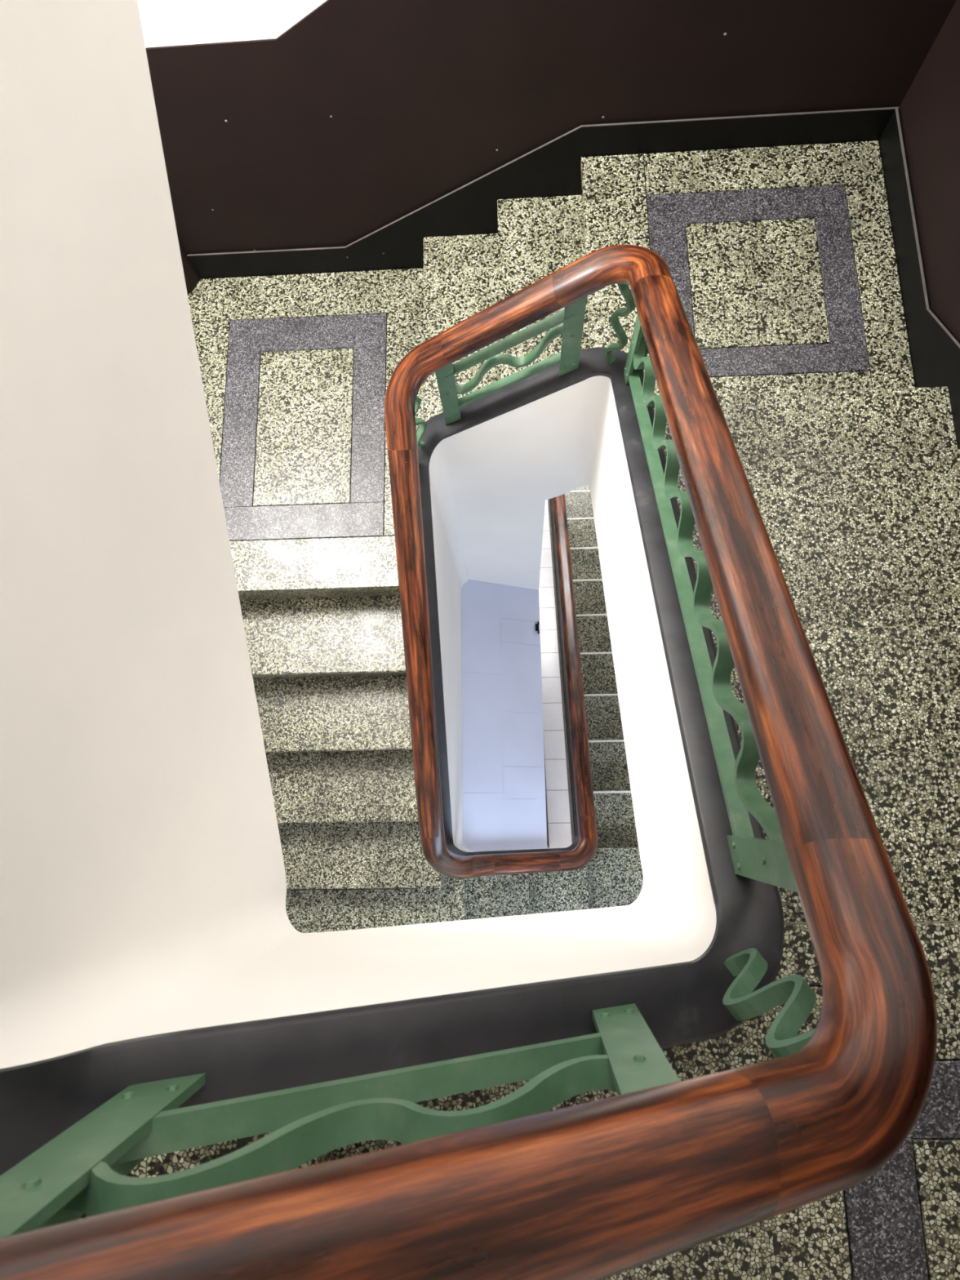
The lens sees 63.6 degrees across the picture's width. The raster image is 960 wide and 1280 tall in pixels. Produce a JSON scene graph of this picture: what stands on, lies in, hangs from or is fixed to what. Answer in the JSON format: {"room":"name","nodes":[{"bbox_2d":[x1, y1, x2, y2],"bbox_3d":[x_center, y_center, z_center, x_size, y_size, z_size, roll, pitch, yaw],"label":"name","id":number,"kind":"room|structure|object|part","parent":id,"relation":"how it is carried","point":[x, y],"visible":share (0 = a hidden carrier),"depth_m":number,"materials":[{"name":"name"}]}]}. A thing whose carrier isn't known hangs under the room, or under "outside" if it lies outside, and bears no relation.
{"room":"stairwell","nodes":[
{"label":"stairwell","id":0,"kind":"room"},
{"bbox_2d":[187,267,423,599],"bbox_3d":[-0.840,-0.850,3.236,1.319,0.200,1.392,-1,78,3],"label":"landing","id":1,"kind":"object","parent":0,"point":[296,370],"visible":0.59,"depth_m":3.14,"materials":[{"name":"beige stone"}]},
{"bbox_3d":[-1.274,-0.857,3.177,0.458,0.034,0.978,-1,78,3],"label":"light panel","id":2,"kind":"part","parent":1,"relation":"part of","materials":[{"name":"beige stone"}]},
{"bbox_3d":[-0.710,-0.865,3.147,0.388,0.034,0.680,-1,78,3],"label":"panel","id":3,"kind":"part","parent":1,"relation":"part of","materials":[{"name":"beige stone"}]},
{"bbox_3d":[-0.853,-1.447,3.283,1.318,0.034,0.204,-1,78,3],"label":"light panel","id":4,"kind":"part","parent":1,"relation":"part of","materials":[{"name":"beige stone"}]},
{"bbox_3d":[-0.720,-0.291,3.022,0.971,0.034,0.205,-1,78,3],"label":"nosing panel","id":5,"kind":"part","parent":1,"relation":"part of","materials":[{"name":"beige stone"}]},
{"bbox_2d":[239,595,444,888],"bbox_3d":[-0.676,0.510,3.491,0.974,0.909,1.196,-1,78,3],"label":"flight","id":6,"kind":"object","parent":1,"relation":"attached to","point":[329,676],"visible":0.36,"depth_m":3.29,"materials":[{"name":"beige stone"}]},
{"bbox_3d":[-0.283,-0.882,3.127,0.193,0.034,0.978,-1,78,3],"label":"light panel","id":7,"kind":"part","parent":1,"relation":"part of","materials":[{"name":"beige stone"}]},
{"bbox_2d":[422,195,590,421],"bbox_3d":[0.094,-1.127,3.030,0.620,0.480,0.966,-1,78,3],"label":"flight","id":8,"kind":"object","parent":1,"relation":"on","point":[464,275],"visible":0.38,"depth_m":2.89,"materials":[{"name":"beige stone"}]},
{"bbox_2d":[0,0,784,1175],"bbox_3d":[0.061,-0.522,3.018,0.861,7.087,2.875,-1,78,3],"label":"stairwell wall","id":9,"kind":"structure","parent":0,"point":[147,934],"depth_m":0.86,"materials":[{"name":"white paint"}]},
{"bbox_2d":[0,1003,679,1237],"bbox_3d":[-0.067,0.376,0.590,0.459,0.651,0.044,-1,78,3],"label":"railing panel","id":10,"kind":"object","parent":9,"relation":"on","point":[84,1169],"visible":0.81,"depth_m":0.60,"materials":[{"name":"green metal"}]},
{"bbox_3d":[-0.277,0.341,0.482,0.052,0.403,0.009,-1,78,3],"label":"post","id":11,"kind":"part","parent":10,"relation":"part of","materials":[{"name":"green metal"}]},
{"bbox_3d":[0.143,0.385,0.708,0.052,0.394,0.009,-1,78,3],"label":"post","id":12,"kind":"part","parent":10,"relation":"part of","materials":[{"name":"green metal"}]},
{"bbox_2d":[414,395,426,447],"bbox_3d":[-0.199,-0.692,2.393,0.020,0.371,0.054,43,83,11],"label":"baluster","id":13,"kind":"object","parent":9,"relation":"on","point":[423,424],"visible":0.49,"depth_m":2.47,"materials":[{"name":"green metal"}]},
{"bbox_2d":[435,296,586,425],"bbox_3d":[0.073,-0.786,2.169,0.404,0.664,0.044,-1,78,3],"label":"railing panel","id":14,"kind":"object","parent":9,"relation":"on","point":[568,322],"visible":0.94,"depth_m":2.16,"materials":[{"name":"green metal"}]},
{"bbox_3d":[-0.095,-0.740,2.303,0.052,0.401,0.009,-1,78,3],"label":"post","id":15,"kind":"part","parent":14,"relation":"part of","materials":[{"name":"green metal"}]},
{"bbox_3d":[0.242,-0.805,2.029,0.052,0.401,0.009,-1,78,3],"label":"post","id":16,"kind":"part","parent":14,"relation":"part of","materials":[{"name":"green metal"}]},
{"bbox_2d":[538,498,574,848],"bbox_3d":[0.465,-0.069,5.385,0.136,2.334,2.922,-1,78,3],"label":"tiled ledge","id":17,"kind":"object","parent":9,"relation":"attached to","point":[559,813],"visible":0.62,"depth_m":4.56,"materials":[{"name":"tile"}]},
{"bbox_2d":[604,284,635,364],"bbox_3d":[0.353,-0.799,1.943,0.054,0.375,0.020,43,83,11],"label":"baluster","id":18,"kind":"object","parent":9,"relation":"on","point":[624,289],"visible":0.88,"depth_m":1.96,"materials":[{"name":"green metal"}]},
{"bbox_2d":[623,314,797,892],"bbox_3d":[0.380,-0.230,1.399,0.044,1.088,1.225,-1,78,3],"label":"railing panel","id":19,"kind":"object","parent":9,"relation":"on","point":[764,860],"visible":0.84,"depth_m":1.25,"materials":[{"name":"green metal"}]},
{"bbox_3d":[0.377,-0.728,1.864,0.009,0.395,0.052,-1,78,3],"label":"post","id":20,"kind":"part","parent":19,"relation":"part of","materials":[{"name":"green metal"}]},
{"bbox_3d":[0.355,0.269,0.936,0.009,0.396,0.052,-1,78,3],"label":"post","id":21,"kind":"part","parent":19,"relation":"part of","materials":[{"name":"green metal"}]},
{"bbox_2d":[722,947,816,1058],"bbox_3d":[0.309,0.382,0.815,0.078,0.373,0.020,-37,78,-5],"label":"ornament","id":22,"kind":"object","parent":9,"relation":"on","point":[750,966],"visible":0.79,"depth_m":0.83,"materials":[{"name":"green metal"}]},
{"bbox_2d":[0,244,937,1279],"bbox_3d":[0.022,-0.688,2.324,0.845,6.495,2.884,-1,78,3],"label":"handrail","id":23,"kind":"object","parent":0,"point":[600,1189],"visible":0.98,"depth_m":0.55,"materials":[{"name":"red wood"}]},
{"bbox_2d":[461,579,546,851],"bbox_3d":[0.123,0.383,3.996,0.408,0.372,1.397,-1,78,3],"label":"floor","id":24,"kind":"structure","parent":0,"point":[504,802],"depth_m":3.96,"materials":[{"name":"tile"}]},
{"bbox_3d":[0.008,-0.063,4.056,0.194,0.195,0.495,-1,78,3],"label":"panel","id":25,"kind":"part","parent":24,"relation":"part of","materials":[{"name":"tile"}]},
{"bbox_3d":[0.015,0.467,3.912,0.194,0.200,0.598,-1,78,3],"label":"panel","id":26,"kind":"part","parent":24,"relation":"part of","materials":[{"name":"tile"}]},
{"bbox_3d":[0.019,0.901,3.792,0.194,0.185,0.298,-1,78,3],"label":"panel","id":27,"kind":"part","parent":24,"relation":"part of","materials":[{"name":"grey tile"}]},
{"bbox_3d":[0.217,-0.191,4.211,0.210,0.190,0.185,-1,78,3],"label":"panel","id":28,"kind":"part","parent":24,"relation":"part of","materials":[{"name":"tile"}]},
{"bbox_3d":[0.219,-0.038,4.168,0.210,0.187,0.128,-1,78,3],"label":"panel","id":29,"kind":"part","parent":24,"relation":"part of","materials":[{"name":"tile"}]},
{"bbox_3d":[0.222,0.204,4.103,0.210,0.199,0.368,-1,78,3],"label":"panel","id":30,"kind":"part","parent":24,"relation":"part of","materials":[{"name":"tile"}]},
{"bbox_3d":[0.226,0.517,4.016,0.210,0.194,0.278,-1,78,3],"label":"panel","id":31,"kind":"part","parent":24,"relation":"part of","materials":[{"name":"tile"}]},
{"bbox_3d":[0.228,0.730,3.958,0.210,0.188,0.158,-1,78,3],"label":"panel","id":32,"kind":"part","parent":24,"relation":"part of","materials":[{"name":"grey tile"}]},
{"bbox_3d":[0.230,0.938,3.902,0.210,0.194,0.268,-1,78,3],"label":"panel","id":33,"kind":"part","parent":24,"relation":"part of","materials":[{"name":"grey tile"}]},
{"bbox_2d":[137,0,955,253],"bbox_3d":[-0.193,-2.140,0.998,3.500,5.750,0.120,-1,78,3],"label":"wall","id":34,"kind":"structure","parent":0,"point":[283,124],"depth_m":2.44,"materials":[{"name":"brown paint"}]},
{"bbox_2d":[186,106,900,279],"bbox_3d":[0.098,-1.635,2.999,2.628,0.798,0.012,-1,78,3],"label":"baseboard","id":35,"kind":"structure","parent":34,"relation":"attached to","point":[553,168],"depth_m":2.79,"materials":[{"name":"black paint"}]},
{"bbox_2d":[587,847,643,909],"bbox_3d":[1.041,1.666,4.115,0.977,0.200,1.097,-1,78,3],"label":"landing","id":36,"kind":"object","parent":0,"point":[615,875],"visible":0.02,"depth_m":4.12,"materials":[{"name":"beige stone"}]},
{"bbox_2d":[464,863,589,919],"bbox_3d":[0.250,1.674,3.942,0.625,0.480,1.028,-1,78,3],"label":"flight","id":37,"kind":"object","parent":36,"relation":"on","point":[522,894],"visible":0.04,"depth_m":3.82,"materials":[{"name":"beige stone"}]},
{"bbox_2d":[580,140,915,395],"bbox_3d":[0.877,-1.173,2.674,1.019,0.200,1.050,-1,78,3],"label":"landing","id":38,"kind":"object","parent":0,"point":[780,260],"visible":0.66,"depth_m":2.59,"materials":[{"name":"beige stone"}]},
{"bbox_3d":[0.471,-1.181,2.613,0.214,0.034,1.048,-1,78,3],"label":"light panel","id":39,"kind":"part","parent":38,"relation":"part of","materials":[{"name":"beige stone"}]},
{"bbox_3d":[0.907,-1.622,2.686,0.668,0.034,0.168,-1,78,3],"label":"light panel","id":40,"kind":"part","parent":38,"relation":"part of","materials":[{"name":"beige stone"}]},
{"bbox_3d":[0.919,-1.186,2.589,0.429,0.034,0.473,-1,78,3],"label":"panel","id":41,"kind":"part","parent":38,"relation":"part of","materials":[{"name":"beige stone"}]},
{"bbox_3d":[0.920,-0.766,2.497,0.668,0.034,0.175,-1,78,3],"label":"light panel","id":42,"kind":"part","parent":38,"relation":"part of","materials":[{"name":"beige stone"}]},
{"bbox_2d":[653,386,959,921],"bbox_3d":[0.914,-0.089,1.978,0.930,0.948,1.407,-1,78,3],"label":"flight","id":43,"kind":"object","parent":38,"relation":"on","point":[856,493],"visible":0.5,"depth_m":1.84,"materials":[{"name":"beige stone"}]},
{"bbox_3d":[1.315,-1.202,2.571,0.131,0.034,1.048,-1,78,3],"label":"light panel","id":44,"kind":"part","parent":38,"relation":"part of","materials":[{"name":"beige stone"}]},
{"bbox_2d":[563,920,959,1279],"bbox_3d":[0.739,1.014,1.194,1.257,0.200,1.119,-1,78,3],"label":"landing","id":45,"kind":"object","parent":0,"point":[902,1221],"visible":0.18,"depth_m":1.14,"materials":[{"name":"beige stone"}]},
{"bbox_2d":[79,1079,563,1218],"bbox_3d":[-0.325,1.021,0.947,0.882,0.655,1.028,-1,78,3],"label":"flight","id":46,"kind":"object","parent":45,"relation":"on","point":[175,1162],"visible":0.02,"depth_m":1.00,"materials":[{"name":"beige stone"}]},
{"bbox_3d":[0.326,1.051,1.124,0.435,0.034,1.026,-1,78,3],"label":"light panel","id":47,"kind":"part","parent":45,"relation":"part of","materials":[{"name":"beige stone"}]},
{"bbox_3d":[0.481,0.500,1.237,0.108,0.034,0.090,-1,78,3],"label":"light panel","id":48,"kind":"part","parent":45,"relation":"part of","materials":[{"name":"beige stone"}]},
{"bbox_3d":[0.946,0.540,1.202,0.818,0.034,0.195,-1,78,3],"label":"light panel","id":49,"kind":"part","parent":45,"relation":"part of","materials":[{"name":"beige stone"}]},
{"bbox_3d":[0.893,1.015,1.101,0.482,0.034,0.555,-1,78,3],"label":"panel","id":50,"kind":"part","parent":45,"relation":"part of","materials":[{"name":"beige stone"}]},
{"bbox_2d":[899,0,959,341],"bbox_3d":[1.455,-0.140,1.928,0.126,8.600,3.670,-1,78,3],"label":"wall","id":51,"kind":"structure","parent":0,"point":[930,109],"depth_m":2.32,"materials":[{"name":"brown paint"}]},
{"bbox_2d":[878,108,959,448],"bbox_3d":[1.381,-0.088,1.851,0.016,1.334,3.538,-1,78,3],"label":"baseboard","id":52,"kind":"structure","parent":51,"relation":"attached to","point":[934,348],"depth_m":2.46,"materials":[{"name":"black paint"}]},
{"bbox_3d":[-1.451,-0.235,1.033,0.290,6.500,3.550,-1,78,3],"label":"wall","id":53,"kind":"structure","parent":0,"visible":0},
{"bbox_2d":[177,236,200,293],"bbox_3d":[-1.445,-1.884,1.600,0.327,3.500,0.085,-1,78,3],"label":"trim","id":54,"kind":"structure","parent":53,"relation":"attached to","point":[192,278],"depth_m":3.23,"materials":[{"name":"black paint"}]},
{"bbox_2d":[285,875,465,933],"bbox_3d":[-0.594,1.628,3.676,1.065,0.200,1.027,-1,78,3],"label":"landing","id":55,"kind":"object","parent":53,"relation":"attached to","point":[308,910],"visible":0.12,"depth_m":3.65,"materials":[{"name":"beige stone"}]},
{"bbox_3d":[-0.710,1.651,3.592,0.837,0.034,0.946,-1,78,3],"label":"light panel","id":56,"kind":"part","parent":55,"relation":"part of","materials":[{"name":"beige stone"}]},
{"bbox_3d":[-0.178,1.599,3.574,0.225,0.034,1.026,-1,78,3],"label":"light panel","id":57,"kind":"part","parent":55,"relation":"part of","materials":[{"name":"beige stone"}]},
{"bbox_3d":[0.310,0.188,6.892,3.800,0.100,5.500,-1,78,3],"label":"floor","id":58,"kind":"structure","parent":0,"visible":0},
{"bbox_2d":[564,485,638,848],"bbox_3d":[1.091,-0.124,5.546,0.930,1.882,3.051,-1,78,3],"label":"flight","id":59,"kind":"object","parent":58,"relation":"on","point":[613,802],"visible":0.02,"depth_m":5.04,"materials":[{"name":"beige stone"}]}
]}

